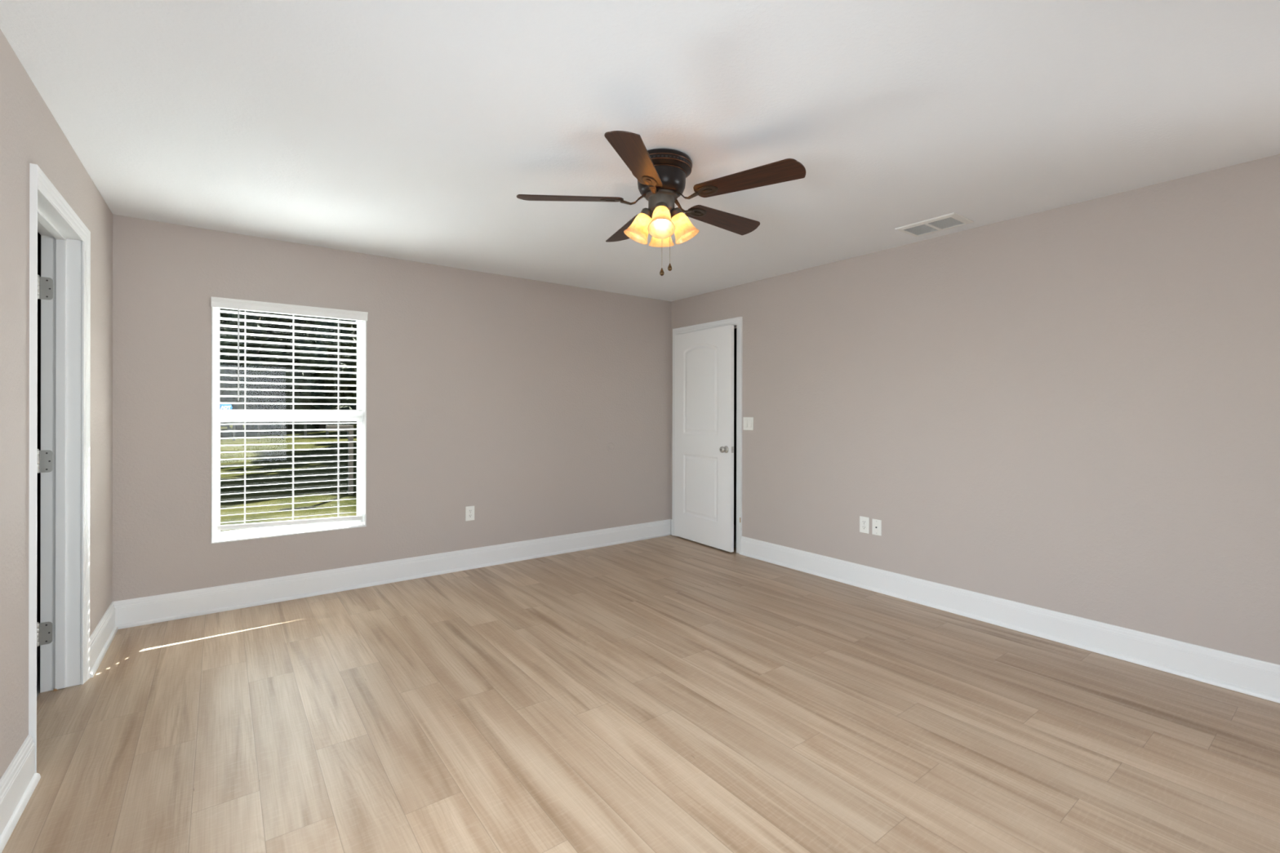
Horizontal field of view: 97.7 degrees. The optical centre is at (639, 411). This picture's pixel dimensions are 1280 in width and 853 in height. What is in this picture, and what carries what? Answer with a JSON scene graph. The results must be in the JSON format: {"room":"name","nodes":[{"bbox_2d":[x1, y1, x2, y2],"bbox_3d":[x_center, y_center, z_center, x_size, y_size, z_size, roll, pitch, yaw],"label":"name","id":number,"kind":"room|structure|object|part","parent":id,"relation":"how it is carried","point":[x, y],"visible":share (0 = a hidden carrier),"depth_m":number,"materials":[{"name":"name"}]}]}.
{"room":"empty bedroom","nodes":[
{"label":"empty bedroom","id":0,"kind":"room"},
{"bbox_2d":[36,232,40,622],"bbox_3d":[-3.181,0.058,1.864,1.548,2.440,2.400,0,0,-37],"label":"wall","id":1,"kind":"structure","parent":0,"point":[38,490],"depth_m":3.11,"materials":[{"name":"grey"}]},
{"bbox_2d":[0,28,112,779],"bbox_3d":[-1.447,0.061,0.913,0.125,2.440,5.799,0,0,-36],"label":"wall","id":2,"kind":"structure","parent":0,"point":[29,133],"depth_m":1.89,"materials":[{"name":"beige paint"}]},
{"bbox_2d":[0,734,40,852],"bbox_3d":[-0.894,1.202,0.283,0.030,0.161,4.123,0,0,-36],"label":"baseboard","id":3,"kind":"structure","parent":2,"relation":"attached to","point":[20,780],"depth_m":1.78,"materials":[{"name":"white"}]},
{"bbox_3d":[-0.887,1.271,0.287,0.014,0.022,4.123,0,0,-36],"label":"shoe moulding","id":4,"kind":"part","parent":3,"relation":"part of","materials":[{"name":"white"}]},
{"bbox_2d":[36,274,53,646],"bbox_3d":[-3.027,0.242,2.782,0.789,2.048,0.082,0,0,39],"label":"door hinges","id":5,"kind":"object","parent":2,"relation":"in","point":[45,285],"depth_m":2.55,"materials":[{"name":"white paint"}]},
{"bbox_2d":[28,163,90,773],"bbox_3d":[-2.433,0.208,2.274,0.165,2.143,0.907,0,0,-37],"label":"trim","id":6,"kind":"structure","parent":2,"relation":"attached to","point":[65,240],"depth_m":2.57,"materials":[{"name":"white wood"}]},
{"bbox_2d":[89,601,118,678],"bbox_3d":[-2.869,1.198,2.994,0.030,0.161,0.762,0,0,-36],"label":"baseboard","id":7,"kind":"structure","parent":2,"relation":"attached to","point":[103,635],"depth_m":2.95,"materials":[{"name":"white wood"}]},
{"bbox_3d":[-2.858,1.267,2.993,0.014,0.022,0.746,0,0,-36],"label":"shoe moulding","id":8,"kind":"part","parent":7,"relation":"part of","materials":[{"name":"white wood"}]},
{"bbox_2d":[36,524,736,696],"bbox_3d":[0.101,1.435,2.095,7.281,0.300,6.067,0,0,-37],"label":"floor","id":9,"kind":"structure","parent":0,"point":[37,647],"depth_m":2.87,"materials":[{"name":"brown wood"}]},
{"bbox_2d":[111,214,671,601],"bbox_3d":[-1.484,0.061,4.603,4.651,2.440,0.150,0,0,-37],"label":"wall","id":10,"kind":"structure","parent":0,"point":[505,397],"depth_m":4.31,"materials":[{"name":"beige paint"}]},
{"bbox_2d":[210,306,366,543],"bbox_3d":[-2.416,0.058,3.900,0.906,1.568,0.156,0,0,-37],"label":"window","id":11,"kind":"structure","parent":10,"relation":"in","point":[215,371],"depth_m":3.86,"materials":[{"name":"white plastic"}]},
{"bbox_2d":[219,404,231,411],"bbox_3d":[-2.743,-0.028,3.708,0.068,0.068,0.001,0,0,-37],"label":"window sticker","id":12,"kind":"object","parent":11,"relation":"attached to","point":[222,406],"visible":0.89,"depth_m":3.71,"materials":[{"name":"blue"}]},
{"bbox_3d":[-2.442,-0.328,3.936,0.856,0.750,0.025,0,0,-37],"label":"sash","id":13,"kind":"part","parent":11,"relation":"part of","materials":[{"name":"white plastic"}]},
{"bbox_3d":[-2.402,0.837,3.880,0.906,0.010,0.106,0,0,-37],"label":"sill","id":14,"kind":"part","parent":11,"relation":"part of","materials":[{"name":"white wood"}]},
{"bbox_3d":[-2.423,0.407,3.908,0.856,0.799,0.030,0,0,-37],"label":"sash","id":15,"kind":"part","parent":11,"relation":"part of","materials":[{"name":"white plastic"}]},
{"bbox_2d":[211,296,368,530],"bbox_3d":[-2.381,0.032,3.854,0.910,1.523,0.085,0,0,-37],"label":"window blind","id":16,"kind":"object","parent":11,"relation":"attached to","point":[220,303],"visible":1,"depth_m":3.83,"materials":[{"name":"white plastic"}]},
{"bbox_3d":[-2.610,0.032,3.701,0.006,1.416,0.054,0,0,-37],"label":"ladder cord","id":17,"kind":"part","parent":16,"relation":"part of","materials":[{"name":"white fabric"}]},
{"bbox_3d":[-2.387,0.764,3.866,0.853,0.058,0.030,0,0,-37],"label":"rail","id":18,"kind":"part","parent":16,"relation":"part of","materials":[{"name":"white plastic"}]},
{"bbox_3d":[-2.385,-0.692,3.866,0.853,0.038,0.048,0,0,-37],"label":"head rail","id":19,"kind":"part","parent":16,"relation":"part of","materials":[{"name":"white plastic"}]},
{"bbox_3d":[-2.392,0.037,3.865,0.006,1.425,0.054,0,0,-37],"label":"ladder cord","id":20,"kind":"part","parent":16,"relation":"part of","materials":[{"name":"white fabric"}]},
{"bbox_3d":[-2.169,0.042,4.032,0.006,1.434,0.054,0,0,-37],"label":"ladder cord","id":21,"kind":"part","parent":16,"relation":"part of","materials":[{"name":"white fabric"}]},
{"bbox_2d":[113,519,671,629],"bbox_3d":[-1.382,1.201,4.568,4.287,0.161,0.030,0,0,-37],"label":"baseboard","id":22,"kind":"structure","parent":10,"relation":"attached to","point":[144,611],"depth_m":4.05,"materials":[{"name":"white wood"}]},
{"bbox_2d":[465,506,474,520],"bbox_3d":[-1.389,0.830,4.576,0.074,0.118,0.008,0,0,-37],"label":"wall outlet","id":23,"kind":"object","parent":10,"relation":"attached to","point":[469,510],"visible":1,"depth_m":4.57,"materials":[{"name":"white plastic"}]},
{"bbox_2d":[0,0,1279,301],"bbox_3d":[0.046,-1.256,2.175,7.281,0.200,6.267,0,0,-37],"label":"ceiling","id":24,"kind":"structure","parent":0,"point":[406,130],"depth_m":2.14,"materials":[{"name":"white paint"}]},
{"bbox_2d":[516,130,805,275],"bbox_3d":[0.129,-0.888,2.620,1.230,0.536,1.264,0,0,-37],"label":"ceiling fan","id":25,"kind":"object","parent":24,"relation":"hanging from","point":[660,174],"visible":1,"depth_m":2.49,"materials":[{"name":"brown wood"}]},
{"bbox_3d":[-0.318,-0.977,2.564,0.485,0.006,0.142,0,12,-3],"label":"blade","id":26,"kind":"part","parent":25,"relation":"part of","materials":[{"name":"brown wood"}]},
{"bbox_3d":[-0.050,-0.977,2.976,0.142,0.006,0.485,-13,5,-20],"label":"blade","id":27,"kind":"part","parent":25,"relation":"part of","materials":[{"name":"brown wood"}]},
{"bbox_3d":[-0.009,-0.977,2.183,0.142,0.006,0.485,13,3,15],"label":"blade","id":28,"kind":"part","parent":25,"relation":"part of","materials":[{"name":"brown wood"}]},
{"bbox_3d":[-0.016,-0.849,2.592,0.124,0.140,0.120,0,0,-37],"label":"lamp shade","id":29,"kind":"part","parent":25,"relation":"part of","materials":[{"name":"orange glass"}]},
{"bbox_3d":[0.093,-0.849,2.471,0.120,0.140,0.124,0,0,-37],"label":"lamp shade","id":30,"kind":"part","parent":25,"relation":"part of","materials":[{"name":"orange glass"}]},
{"bbox_3d":[0.095,-0.873,2.494,0.050,0.076,0.053,0,0,-37],"label":"light bulb","id":31,"kind":"part","parent":25,"relation":"part of","materials":[{"name":"white glass"}]},
{"bbox_3d":[0.105,-0.849,2.701,0.120,0.140,0.124,0,0,-37],"label":"lamp shade","id":32,"kind":"part","parent":25,"relation":"part of","materials":[{"name":"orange glass"}]},
{"bbox_3d":[0.139,-0.808,2.602,0.003,0.245,0.003,0,0,-37],"label":"pull chain","id":33,"kind":"part","parent":25,"relation":"part of","materials":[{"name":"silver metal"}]},
{"bbox_3d":[0.214,-0.849,2.580,0.124,0.140,0.120,0,0,-37],"label":"lamp shade","id":34,"kind":"part","parent":25,"relation":"part of","materials":[{"name":"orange glass"}]},
{"bbox_3d":[0.424,-0.976,2.849,0.485,0.006,0.142,0,-12,-39],"label":"blade","id":35,"kind":"part","parent":25,"relation":"part of","materials":[{"name":"brown wood"}]},
{"bbox_3d":[0.450,-0.976,2.358,0.485,0.006,0.142,0,-12,33],"label":"blade","id":36,"kind":"part","parent":25,"relation":"part of","materials":[{"name":"brown wood"}]},
{"bbox_2d":[894,212,973,236],"bbox_3d":[1.811,-1.146,3.453,0.254,0.014,0.356,0,0,-37],"label":"ceiling vent","id":37,"kind":"object","parent":24,"relation":"in","point":[953,220],"visible":1,"depth_m":3.42,"materials":[{"name":"white metal"}]},
{"bbox_2d":[1,534,1279,852],"bbox_3d":[0.336,1.285,2.253,4.556,0.001,5.797,0,0,-37],"label":"floor","id":38,"kind":"structure","parent":0,"point":[668,694],"depth_m":2.24,"materials":[{"name":"brown wood"}]},
{"bbox_2d":[733,328,736,524],"bbox_3d":[1.101,0.066,5.765,0.880,2.440,1.500,0,0,-37],"label":"wall","id":39,"kind":"structure","parent":0,"point":[735,330],"depth_m":6.36,"materials":[{"name":"grey"}]},
{"bbox_2d":[671,154,1279,665],"bbox_3d":[2.113,0.068,3.584,0.120,2.440,5.797,0,0,-37],"label":"wall","id":40,"kind":"structure","parent":0,"point":[1073,409],"depth_m":3.19,"materials":[{"name":"beige paint"}]},
{"bbox_2d":[674,324,733,552],"bbox_3d":[0.579,0.242,5.399,0.102,2.058,0.849,0,0,-34],"label":"door","id":41,"kind":"structure","parent":40,"relation":"in","point":[704,403],"depth_m":5.35,"materials":[{"name":"white paint"}]},
{"bbox_3d":[0.763,0.344,5.096,0.067,0.064,0.064,0,0,-37],"label":"knob","id":42,"kind":"part","parent":41,"relation":"part of","materials":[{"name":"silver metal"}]},
{"bbox_2d":[671,316,742,553],"bbox_3d":[0.681,0.212,5.481,0.144,2.147,0.958,0,0,-37],"label":"trim","id":43,"kind":"structure","parent":40,"relation":"attached to","point":[737,322],"depth_m":5.10,"materials":[{"name":"white wood"}]},
{"bbox_2d":[742,417,753,430],"bbox_3d":[0.966,0.106,5.003,0.012,0.116,0.118,0,0,-37],"label":"light switch","id":44,"kind":"object","parent":40,"relation":"attached to","point":[748,422],"visible":1,"depth_m":5.00,"materials":[{"name":"white plastic"}]},
{"bbox_2d":[859,515,869,533],"bbox_3d":[1.643,0.828,4.101,0.008,0.118,0.074,0,0,-37],"label":"wall outlet","id":45,"kind":"object","parent":40,"relation":"attached to","point":[864,521],"visible":1,"depth_m":4.09,"materials":[{"name":"white plastic"}]},
{"bbox_2d":[871,519,881,536],"bbox_3d":[1.700,0.830,4.022,0.013,0.113,0.070,0,0,-37],"label":"cable plate","id":46,"kind":"object","parent":40,"relation":"attached to","point":[876,524],"visible":1,"depth_m":4.02,"materials":[{"name":"white plastic"}]},
{"bbox_2d":[739,536,1279,703],"bbox_3d":[2.350,1.208,3.140,0.030,0.161,4.800,0,0,-37],"label":"baseboard","id":47,"kind":"structure","parent":40,"relation":"attached to","point":[1239,673],"depth_m":3.15,"materials":[{"name":"white wood"}]},
{"label":"outside","id":48,"kind":"structure","parent":0,"visible":0},
{"bbox_2d":[220,422,356,531],"bbox_3d":[-25.806,1.535,42.720,90.000,0.100,90.000,0,0,-37],"label":"lawn","id":49,"kind":"structure","parent":48,"point":[344,496],"depth_m":13.42,"materials":[{"name":"green plant"}]},
{"bbox_2d":[219,308,298,430],"bbox_3d":[-31.385,-6.223,43.805,8.973,17.156,9.036,0,0,-8],"label":"leafy tree","id":50,"kind":"object","parent":49,"relation":"on","point":[234,371],"visible":0.25,"depth_m":43.35,"materials":[{"name":"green plant"}]},
{"bbox_2d":[249,311,297,427],"bbox_3d":[-34.526,-7.546,53.266,8.928,19.348,9.610,0,0,-3],"label":"leafy tree","id":51,"kind":"object","parent":49,"relation":"on","point":[268,318],"visible":0.06,"depth_m":52.74,"materials":[{"name":"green plant"}]},
{"bbox_2d":[220,421,356,440],"bbox_3d":[-19.820,0.996,31.362,18.060,1.200,0.160,0,0,-37],"label":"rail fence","id":52,"kind":"object","parent":49,"relation":"on","point":[305,424],"visible":0.06,"depth_m":31.23,"materials":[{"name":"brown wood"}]},
{"bbox_3d":[-21.728,0.993,29.956,0.120,1.200,0.120,0,0,-37],"label":"post","id":53,"kind":"part","parent":52,"relation":"part of","materials":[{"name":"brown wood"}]},
{"bbox_3d":[-20.848,0.994,30.616,0.120,1.200,0.120,0,0,-37],"label":"post","id":54,"kind":"part","parent":52,"relation":"part of","materials":[{"name":"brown wood"}]},
{"bbox_3d":[-19.968,0.996,31.276,0.120,1.200,0.120,0,0,-37],"label":"post","id":55,"kind":"part","parent":52,"relation":"part of","materials":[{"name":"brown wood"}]},
{"bbox_3d":[-19.759,0.536,31.332,18.000,0.120,0.040,0,0,-37],"label":"rail","id":56,"kind":"part","parent":52,"relation":"part of","materials":[{"name":"brown wood"}]},
{"bbox_3d":[-19.760,1.036,31.332,18.000,0.120,0.040,0,0,-37],"label":"rail","id":57,"kind":"part","parent":52,"relation":"part of","materials":[{"name":"brown wood"}]},
{"bbox_3d":[-19.088,0.998,31.936,0.120,1.200,0.120,0,0,-37],"label":"post","id":58,"kind":"part","parent":52,"relation":"part of","materials":[{"name":"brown wood"}]},
{"bbox_3d":[-18.208,0.999,32.596,0.120,1.200,0.120,0,0,-37],"label":"post","id":59,"kind":"part","parent":52,"relation":"part of","materials":[{"name":"brown wood"}]},
{"bbox_2d":[267,314,356,429],"bbox_3d":[-27.893,-6.232,48.971,8.220,16.594,9.933,0,0,-37],"label":"leafy tree","id":60,"kind":"object","parent":49,"relation":"on","point":[300,393],"visible":0.42,"depth_m":47.09,"materials":[{"name":"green plant"}]},
{"bbox_2d":[302,320,356,427],"bbox_3d":[-29.875,-7.173,57.135,8.451,18.344,9.464,0,0,-24],"label":"leafy tree","id":61,"kind":"object","parent":49,"relation":"on","point":[354,332],"visible":0.08,"depth_m":55.20,"materials":[{"name":"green plant"}]},
{"bbox_2d":[325,425,353,494],"bbox_3d":[-5.740,0.943,10.697,0.460,1.360,0.100,0,0,-37],"label":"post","id":62,"kind":"object","parent":49,"relation":"on","point":[350,438],"visible":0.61,"depth_m":10.77,"materials":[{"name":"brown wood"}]},
{"bbox_3d":[-5.739,0.318,10.697,0.460,0.110,0.100,0,0,-37],"label":"rail","id":63,"kind":"part","parent":62,"relation":"part of","materials":[{"name":"wood"}]},
{"bbox_3d":[-5.588,0.948,10.811,0.080,1.350,0.080,0,0,-37],"label":"post","id":64,"kind":"part","parent":62,"relation":"part of","materials":[{"name":"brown wood"}]}
]}

